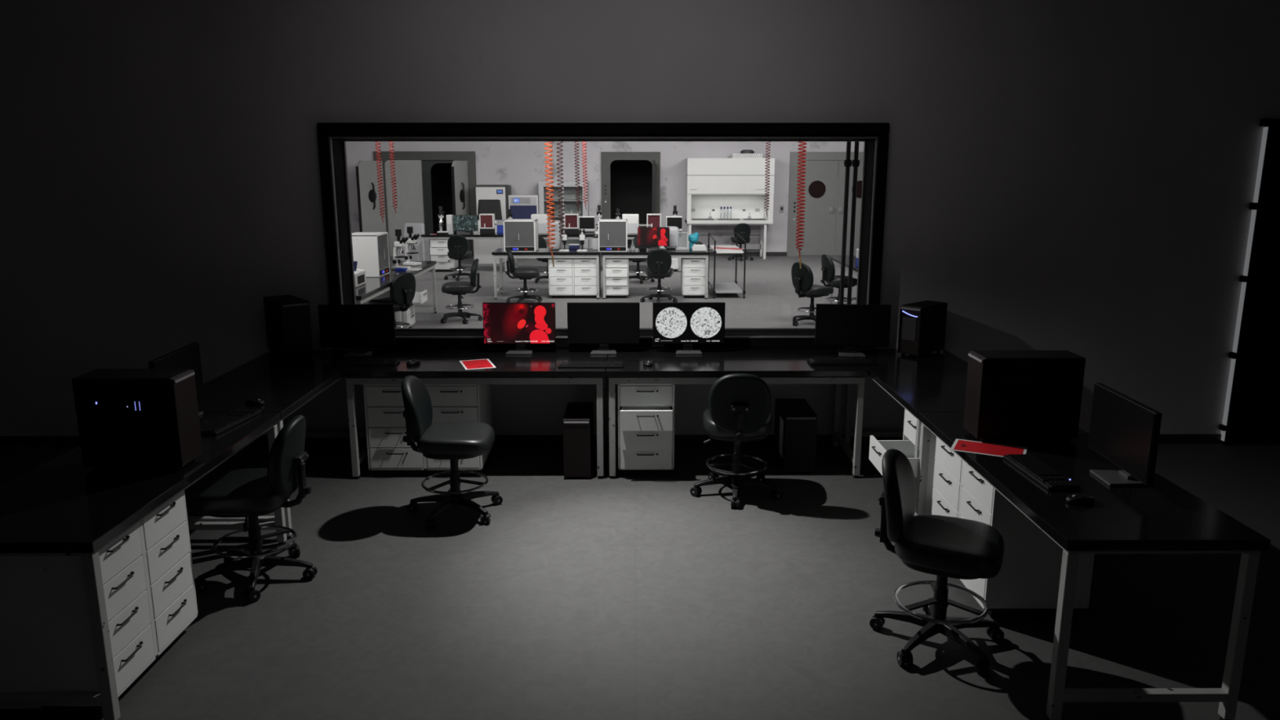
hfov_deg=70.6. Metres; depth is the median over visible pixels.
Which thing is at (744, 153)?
filter
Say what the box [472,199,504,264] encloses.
centrifuge
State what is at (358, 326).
computer monitor
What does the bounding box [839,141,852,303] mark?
pipe
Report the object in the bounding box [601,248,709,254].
countertop
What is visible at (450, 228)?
cooler box
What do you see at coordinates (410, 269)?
tray
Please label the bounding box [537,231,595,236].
countertop
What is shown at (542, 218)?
cooler box
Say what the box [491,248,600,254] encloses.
countertop
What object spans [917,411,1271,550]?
countertop
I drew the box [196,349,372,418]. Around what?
countertop
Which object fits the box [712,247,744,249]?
printed sheet
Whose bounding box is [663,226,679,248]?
reader
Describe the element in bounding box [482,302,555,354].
computer monitor
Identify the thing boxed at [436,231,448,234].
tray
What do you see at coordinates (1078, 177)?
wall
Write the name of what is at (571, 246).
box
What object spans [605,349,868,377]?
countertop
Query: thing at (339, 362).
keyboard
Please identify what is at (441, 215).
microscope
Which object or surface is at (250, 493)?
chair
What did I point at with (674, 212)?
microscope
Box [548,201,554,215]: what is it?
bottle
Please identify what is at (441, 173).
wall
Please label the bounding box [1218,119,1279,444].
door
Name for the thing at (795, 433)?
computer tower
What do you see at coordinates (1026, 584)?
base cabinet
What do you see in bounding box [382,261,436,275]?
countertop
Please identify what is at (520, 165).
wall
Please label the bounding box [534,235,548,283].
chair
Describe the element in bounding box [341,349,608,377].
countertop
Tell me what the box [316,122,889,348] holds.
window
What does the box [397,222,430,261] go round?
centrifuge
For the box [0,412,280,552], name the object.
countertop
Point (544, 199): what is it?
shelf
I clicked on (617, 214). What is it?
microscope
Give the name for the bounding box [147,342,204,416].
computer monitor
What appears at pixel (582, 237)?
microscope
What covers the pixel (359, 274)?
printer
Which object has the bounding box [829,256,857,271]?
countertop
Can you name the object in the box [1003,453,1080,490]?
keyboard
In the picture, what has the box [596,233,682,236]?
countertop
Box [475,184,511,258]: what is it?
fridge
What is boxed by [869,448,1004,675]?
chair
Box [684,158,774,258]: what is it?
fume hood
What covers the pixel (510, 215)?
microscope
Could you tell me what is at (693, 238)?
shaker
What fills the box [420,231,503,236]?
countertop
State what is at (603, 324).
computer monitor
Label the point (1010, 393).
computer tower
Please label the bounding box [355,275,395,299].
countertop
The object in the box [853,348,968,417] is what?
countertop
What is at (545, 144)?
air hose
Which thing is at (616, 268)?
base cabinet
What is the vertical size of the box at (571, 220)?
0.400 m
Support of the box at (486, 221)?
on the desk at (473, 235)
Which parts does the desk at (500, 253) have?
leg, leg, leg, leg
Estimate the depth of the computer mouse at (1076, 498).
3.63 m
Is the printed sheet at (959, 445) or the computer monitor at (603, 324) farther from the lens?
the computer monitor at (603, 324)
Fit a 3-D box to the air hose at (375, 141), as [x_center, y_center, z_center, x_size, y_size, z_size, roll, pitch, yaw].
[-5.071,-3.886,17.550,0.122,2.499,0.105,0,12,0]
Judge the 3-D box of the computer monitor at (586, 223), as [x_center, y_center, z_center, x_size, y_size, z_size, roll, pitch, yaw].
[-1.095,-2.797,18.694,0.330,0.345,0.256,0,12,0]
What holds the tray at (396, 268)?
on the desk at (425, 266)
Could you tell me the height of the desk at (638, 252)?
0.763 m
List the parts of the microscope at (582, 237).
plate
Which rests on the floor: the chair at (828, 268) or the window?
the chair at (828, 268)
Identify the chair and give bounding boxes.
[191,414,317,602]
[368,272,415,328]
[400,375,502,529]
[440,258,482,324]
[444,235,471,280]
[505,248,542,302]
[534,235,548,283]
[628,235,654,284]
[640,248,677,302]
[689,373,782,508]
[727,222,753,261]
[791,262,833,326]
[820,254,857,303]
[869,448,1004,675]
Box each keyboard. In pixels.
[200,408,261,435]
[330,359,399,366]
[557,360,622,368]
[807,358,875,365]
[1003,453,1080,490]
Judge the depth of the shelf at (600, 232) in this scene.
14.68 m
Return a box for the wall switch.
[779,204,783,212]
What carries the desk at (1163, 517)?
on the floor
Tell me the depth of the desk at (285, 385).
5.66 m
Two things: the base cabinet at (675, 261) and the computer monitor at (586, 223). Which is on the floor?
the base cabinet at (675, 261)
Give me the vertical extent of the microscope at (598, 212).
0.583 m
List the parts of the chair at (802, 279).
backrest, seat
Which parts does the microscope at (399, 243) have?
arm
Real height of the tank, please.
0.290 m
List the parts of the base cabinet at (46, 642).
handle, drawer, handle, drawer, handle, drawer, handle, drawer, drawer, handle, drawer, handle, drawer, handle, drawer, handle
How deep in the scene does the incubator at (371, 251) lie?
11.15 m
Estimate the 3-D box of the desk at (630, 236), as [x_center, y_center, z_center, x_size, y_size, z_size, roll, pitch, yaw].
[-0.015,-2.245,18.766,1.740,0.763,0.745,0,12,0]
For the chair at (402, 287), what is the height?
0.862 m
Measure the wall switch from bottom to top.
0.160 m
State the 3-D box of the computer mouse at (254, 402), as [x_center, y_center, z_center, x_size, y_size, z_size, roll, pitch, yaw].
[-2.205,0.237,5.171,0.120,0.032,0.066,4,13,19]
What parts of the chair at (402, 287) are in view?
seat, backrest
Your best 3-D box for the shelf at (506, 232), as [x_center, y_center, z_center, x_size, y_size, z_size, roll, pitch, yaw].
[-1.940,-2.084,14.748,0.466,0.012,0.378,0,12,0]
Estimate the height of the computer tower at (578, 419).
0.425 m
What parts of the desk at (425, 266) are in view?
leg, frame, leg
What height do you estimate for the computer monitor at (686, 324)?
0.370 m
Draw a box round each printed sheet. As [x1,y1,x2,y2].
[459,359,495,369]
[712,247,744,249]
[950,438,1027,457]
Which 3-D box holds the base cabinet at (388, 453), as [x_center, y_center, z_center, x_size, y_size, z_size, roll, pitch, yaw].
[-1.476,0.436,6.386,0.780,0.665,0.524,0,12,0]
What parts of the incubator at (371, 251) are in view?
control panel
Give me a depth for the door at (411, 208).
21.34 m
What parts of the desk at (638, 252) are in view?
leg, frame, leg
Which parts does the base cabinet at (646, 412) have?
handle, handle, handle, handle, drawer, drawer, drawer, drawer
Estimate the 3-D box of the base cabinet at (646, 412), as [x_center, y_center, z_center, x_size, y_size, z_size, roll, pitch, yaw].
[0.041,0.445,6.345,0.385,0.665,0.624,0,12,0]
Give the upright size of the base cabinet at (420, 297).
0.665 m
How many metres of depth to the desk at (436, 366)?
6.11 m
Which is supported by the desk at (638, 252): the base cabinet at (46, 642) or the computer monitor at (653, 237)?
the computer monitor at (653, 237)
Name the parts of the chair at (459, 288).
seat, backrest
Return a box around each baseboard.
[0,434,1222,445]
[600,252,786,256]
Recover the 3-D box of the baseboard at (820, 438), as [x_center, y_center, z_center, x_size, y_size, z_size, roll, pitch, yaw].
[-0.034,0.615,6.964,12.800,0.075,0.012,0,12,0]
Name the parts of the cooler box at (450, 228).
door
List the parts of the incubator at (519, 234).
control panel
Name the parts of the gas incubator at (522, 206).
control frame, control panel, door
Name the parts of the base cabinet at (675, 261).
drawer, drawer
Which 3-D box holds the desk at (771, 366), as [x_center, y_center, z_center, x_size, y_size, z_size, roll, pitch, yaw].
[0.648,0.369,6.469,1.755,0.763,0.745,0,12,0]
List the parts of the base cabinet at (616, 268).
drawer, drawer, drawer, drawer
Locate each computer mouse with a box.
[244,398,264,405]
[406,360,420,365]
[643,360,653,366]
[1065,493,1095,504]
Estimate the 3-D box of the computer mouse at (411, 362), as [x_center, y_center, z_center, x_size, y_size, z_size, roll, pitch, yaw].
[-1.561,0.014,6.221,0.066,0.032,0.120,5,13,24]
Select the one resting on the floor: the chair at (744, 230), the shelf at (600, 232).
the chair at (744, 230)
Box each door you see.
[355,151,476,256]
[600,151,660,256]
[786,151,863,256]
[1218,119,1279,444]
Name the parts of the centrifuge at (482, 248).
lid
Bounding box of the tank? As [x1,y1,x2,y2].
[675,232,688,250]
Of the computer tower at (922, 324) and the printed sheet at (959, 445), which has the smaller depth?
the printed sheet at (959, 445)
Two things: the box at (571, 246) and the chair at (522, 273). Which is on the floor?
the chair at (522, 273)
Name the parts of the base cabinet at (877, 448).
drawer, handle, drawer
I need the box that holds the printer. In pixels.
[353,261,365,288]
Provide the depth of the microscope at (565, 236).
14.67 m
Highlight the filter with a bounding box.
[730,149,763,158]
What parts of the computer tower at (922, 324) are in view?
door, panel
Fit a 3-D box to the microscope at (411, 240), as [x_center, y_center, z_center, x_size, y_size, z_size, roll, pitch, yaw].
[-3.167,-1.581,12.531,0.253,0.530,0.150,7,14,29]
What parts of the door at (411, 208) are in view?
pull handle, pull handle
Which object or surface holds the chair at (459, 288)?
on the floor
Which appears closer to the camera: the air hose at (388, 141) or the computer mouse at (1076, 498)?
the computer mouse at (1076, 498)
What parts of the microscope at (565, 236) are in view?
plate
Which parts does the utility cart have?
post, post, push rail, post, post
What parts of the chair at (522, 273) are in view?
backrest, seat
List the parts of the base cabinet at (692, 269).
drawer, drawer, drawer, drawer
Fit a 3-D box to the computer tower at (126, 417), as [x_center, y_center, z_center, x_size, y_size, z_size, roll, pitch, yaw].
[-2.260,0.269,4.081,0.449,0.425,0.201,0,12,0]
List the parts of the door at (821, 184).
knob, knob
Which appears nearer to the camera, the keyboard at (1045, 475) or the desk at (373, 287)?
the keyboard at (1045, 475)
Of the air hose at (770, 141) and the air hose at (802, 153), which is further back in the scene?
the air hose at (770, 141)
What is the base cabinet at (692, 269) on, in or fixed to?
on the floor
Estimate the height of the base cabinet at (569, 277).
0.665 m
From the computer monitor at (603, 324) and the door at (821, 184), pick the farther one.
the door at (821, 184)
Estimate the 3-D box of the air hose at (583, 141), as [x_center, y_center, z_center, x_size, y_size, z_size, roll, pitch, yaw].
[-1.087,-4.058,17.739,0.109,2.239,0.092,0,12,0]
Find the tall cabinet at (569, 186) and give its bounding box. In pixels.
[537,180,589,248]
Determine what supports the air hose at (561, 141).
hanging from the ceiling
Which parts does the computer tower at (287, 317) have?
panel, panel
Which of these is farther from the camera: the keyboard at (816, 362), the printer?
the printer
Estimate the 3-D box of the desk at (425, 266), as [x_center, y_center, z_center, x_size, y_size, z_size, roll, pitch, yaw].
[-3.335,-0.879,12.340,0.745,0.763,1.830,0,12,0]
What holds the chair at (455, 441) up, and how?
on the floor
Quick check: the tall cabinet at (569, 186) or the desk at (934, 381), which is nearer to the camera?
the desk at (934, 381)
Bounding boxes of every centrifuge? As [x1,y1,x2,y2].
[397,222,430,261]
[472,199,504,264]
[691,240,706,251]
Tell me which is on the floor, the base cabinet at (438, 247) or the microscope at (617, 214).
the base cabinet at (438, 247)
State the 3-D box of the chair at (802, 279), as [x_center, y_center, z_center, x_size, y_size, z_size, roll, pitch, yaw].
[2.321,-0.908,12.236,0.568,0.862,0.591,-7,14,-32]
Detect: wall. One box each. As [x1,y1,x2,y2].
[0,0,1279,435]
[345,141,864,256]
[431,163,453,232]
[610,160,652,244]
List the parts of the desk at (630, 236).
frame, leg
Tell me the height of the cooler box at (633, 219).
0.385 m
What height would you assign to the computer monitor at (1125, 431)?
0.370 m
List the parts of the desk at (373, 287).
frame, leg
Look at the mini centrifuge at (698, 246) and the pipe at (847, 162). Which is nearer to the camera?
the pipe at (847, 162)
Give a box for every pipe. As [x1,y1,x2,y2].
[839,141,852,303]
[846,141,859,304]
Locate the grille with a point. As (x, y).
(692, 219)
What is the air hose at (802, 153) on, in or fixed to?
hanging from the ceiling
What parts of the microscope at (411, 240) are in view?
arm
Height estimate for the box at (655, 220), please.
0.400 m
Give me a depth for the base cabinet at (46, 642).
3.47 m
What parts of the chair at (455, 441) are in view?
tension knob, backrest, seat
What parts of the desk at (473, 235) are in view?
leg, leg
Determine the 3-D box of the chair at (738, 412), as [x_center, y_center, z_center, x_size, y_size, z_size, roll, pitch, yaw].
[0.624,0.455,5.827,0.585,0.862,0.566,1,12,4]
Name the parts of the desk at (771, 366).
leg, leg, frame, leg, leg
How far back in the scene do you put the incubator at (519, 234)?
14.86 m
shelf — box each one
[505,231,533,233]
[543,199,582,200]
[599,231,626,233]
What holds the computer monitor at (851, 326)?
on the desk at (771, 366)
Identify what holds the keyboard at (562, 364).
on the desk at (436, 366)
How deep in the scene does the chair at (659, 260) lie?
14.09 m
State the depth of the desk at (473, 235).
18.34 m
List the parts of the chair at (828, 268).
backrest, seat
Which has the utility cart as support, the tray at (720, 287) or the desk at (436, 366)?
the tray at (720, 287)
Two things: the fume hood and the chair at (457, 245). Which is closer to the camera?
the chair at (457, 245)
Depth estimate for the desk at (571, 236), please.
18.34 m
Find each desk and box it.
[0,412,286,719]
[186,349,372,539]
[341,349,608,479]
[355,275,405,328]
[382,261,436,328]
[420,231,509,272]
[491,248,600,299]
[514,231,595,268]
[596,233,682,271]
[601,248,709,299]
[605,349,868,479]
[829,256,857,303]
[844,348,968,515]
[915,411,1271,719]
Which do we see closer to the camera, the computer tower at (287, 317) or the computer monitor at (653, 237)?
the computer tower at (287, 317)
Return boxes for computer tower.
[71,368,202,470]
[263,294,313,359]
[562,402,593,478]
[773,398,817,473]
[897,300,947,357]
[963,350,1085,441]
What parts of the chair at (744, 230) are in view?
seat, backrest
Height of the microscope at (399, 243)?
0.530 m
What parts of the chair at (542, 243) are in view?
seat, backrest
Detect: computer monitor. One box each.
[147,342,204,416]
[317,303,395,357]
[453,214,478,234]
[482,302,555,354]
[567,302,639,354]
[637,226,669,249]
[652,302,724,354]
[814,303,891,357]
[1088,382,1162,486]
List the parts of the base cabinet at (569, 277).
drawer, drawer, drawer, drawer, drawer, drawer, drawer, drawer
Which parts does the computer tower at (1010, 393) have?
panel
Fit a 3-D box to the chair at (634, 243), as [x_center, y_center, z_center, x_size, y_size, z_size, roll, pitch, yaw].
[-0.023,-1.887,16.841,0.585,0.862,0.566,4,13,19]
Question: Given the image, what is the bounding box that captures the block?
[592,235,598,249]
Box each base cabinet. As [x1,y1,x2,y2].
[0,490,198,715]
[361,289,427,328]
[363,384,493,475]
[430,239,457,271]
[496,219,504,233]
[548,257,596,297]
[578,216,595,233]
[605,257,628,297]
[617,384,675,475]
[659,245,679,271]
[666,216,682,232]
[680,257,705,297]
[868,408,936,514]
[930,436,1097,617]
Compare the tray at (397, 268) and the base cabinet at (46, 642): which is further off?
the tray at (397, 268)
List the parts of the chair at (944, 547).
tension knob, backrest, seat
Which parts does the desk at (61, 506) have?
leg, leg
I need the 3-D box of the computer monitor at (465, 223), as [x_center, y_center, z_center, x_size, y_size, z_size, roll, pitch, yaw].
[-3.575,-2.781,18.529,0.500,0.382,0.170,0,12,0]
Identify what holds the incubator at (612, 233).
on the desk at (638, 252)
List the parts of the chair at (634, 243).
seat, backrest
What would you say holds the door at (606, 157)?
in the wall at (520, 165)
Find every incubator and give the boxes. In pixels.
[351,231,390,277]
[502,218,538,251]
[508,194,538,258]
[598,218,627,251]
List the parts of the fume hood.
leg, leg, panel, under frame, sash rail, leg, leg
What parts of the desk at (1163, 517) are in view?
leg, leg, leg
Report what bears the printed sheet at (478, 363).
on the desk at (436, 366)
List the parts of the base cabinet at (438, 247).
drawer, drawer, drawer, drawer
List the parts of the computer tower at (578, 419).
panel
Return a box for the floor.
[0,244,1279,719]
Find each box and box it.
[446,214,453,234]
[479,213,495,233]
[530,213,549,233]
[564,213,578,233]
[568,244,579,248]
[622,213,639,233]
[646,213,661,226]
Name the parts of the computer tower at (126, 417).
panel, panel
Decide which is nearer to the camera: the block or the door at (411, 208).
the block
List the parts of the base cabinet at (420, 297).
drawer, drawer, drawer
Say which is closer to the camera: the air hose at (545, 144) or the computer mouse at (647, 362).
the computer mouse at (647, 362)
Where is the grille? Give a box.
[692,218,765,219]
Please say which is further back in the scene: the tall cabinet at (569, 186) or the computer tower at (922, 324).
the tall cabinet at (569, 186)
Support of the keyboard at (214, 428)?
on the desk at (61, 506)
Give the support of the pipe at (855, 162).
on the floor
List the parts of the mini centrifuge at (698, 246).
lid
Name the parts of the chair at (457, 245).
backrest, seat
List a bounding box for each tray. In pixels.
[395,267,407,271]
[395,267,422,271]
[406,267,422,271]
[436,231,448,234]
[709,244,743,253]
[709,282,742,293]
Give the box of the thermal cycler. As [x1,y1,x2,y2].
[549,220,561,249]
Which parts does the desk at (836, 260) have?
leg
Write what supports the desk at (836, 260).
on the floor
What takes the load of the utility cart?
on the floor
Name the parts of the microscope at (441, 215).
arm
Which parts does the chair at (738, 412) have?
lever, seat, tension knob, backrest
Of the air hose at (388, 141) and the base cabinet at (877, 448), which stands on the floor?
the base cabinet at (877, 448)
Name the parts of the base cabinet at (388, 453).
drawer, drawer, handle, drawer, handle, handle, drawer, handle, drawer, drawer, drawer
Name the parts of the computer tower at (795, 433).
panel, pale panel, panel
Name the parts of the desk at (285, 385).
leg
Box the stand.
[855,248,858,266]
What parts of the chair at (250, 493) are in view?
seat, lever, backrest, tension knob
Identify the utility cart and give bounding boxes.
[706,232,746,298]
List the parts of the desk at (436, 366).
leg, frame, leg, leg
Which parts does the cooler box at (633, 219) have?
door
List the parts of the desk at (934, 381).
leg, frame, leg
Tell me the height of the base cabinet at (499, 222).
0.270 m
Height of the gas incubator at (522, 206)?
1.470 m
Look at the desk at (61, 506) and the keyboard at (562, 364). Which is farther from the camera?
the keyboard at (562, 364)
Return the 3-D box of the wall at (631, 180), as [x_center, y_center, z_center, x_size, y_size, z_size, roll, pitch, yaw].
[-0.221,-4.433,23.440,2.200,3.100,3.300,0,12,0]
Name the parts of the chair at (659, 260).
seat, backrest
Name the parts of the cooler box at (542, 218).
door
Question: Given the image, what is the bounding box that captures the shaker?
[688,232,698,248]
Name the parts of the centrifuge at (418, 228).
lid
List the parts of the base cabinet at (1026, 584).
handle, handle, drawer, handle, drawer, drawer, handle, drawer, handle, drawer, drawer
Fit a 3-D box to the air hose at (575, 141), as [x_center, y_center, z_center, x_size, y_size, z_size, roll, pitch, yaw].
[-1.237,-4.029,17.744,0.108,2.299,0.101,-8,15,-34]
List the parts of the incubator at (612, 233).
control panel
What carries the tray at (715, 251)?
on the utility cart
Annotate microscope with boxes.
[391,229,410,269]
[402,226,422,266]
[437,206,444,231]
[507,208,512,218]
[558,229,568,251]
[577,229,586,251]
[595,204,601,234]
[615,208,620,218]
[672,205,677,216]
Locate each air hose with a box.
[375,141,385,224]
[388,141,397,215]
[544,141,555,266]
[556,141,564,245]
[573,141,580,213]
[582,141,587,210]
[764,141,770,217]
[795,141,806,268]
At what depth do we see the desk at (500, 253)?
14.56 m
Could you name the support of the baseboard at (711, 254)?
attached to the wall at (520, 165)
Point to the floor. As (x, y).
(624, 597)
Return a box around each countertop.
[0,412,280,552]
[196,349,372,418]
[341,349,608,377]
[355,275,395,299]
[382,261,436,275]
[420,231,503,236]
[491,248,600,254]
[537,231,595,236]
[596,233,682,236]
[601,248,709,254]
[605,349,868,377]
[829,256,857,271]
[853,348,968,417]
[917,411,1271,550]

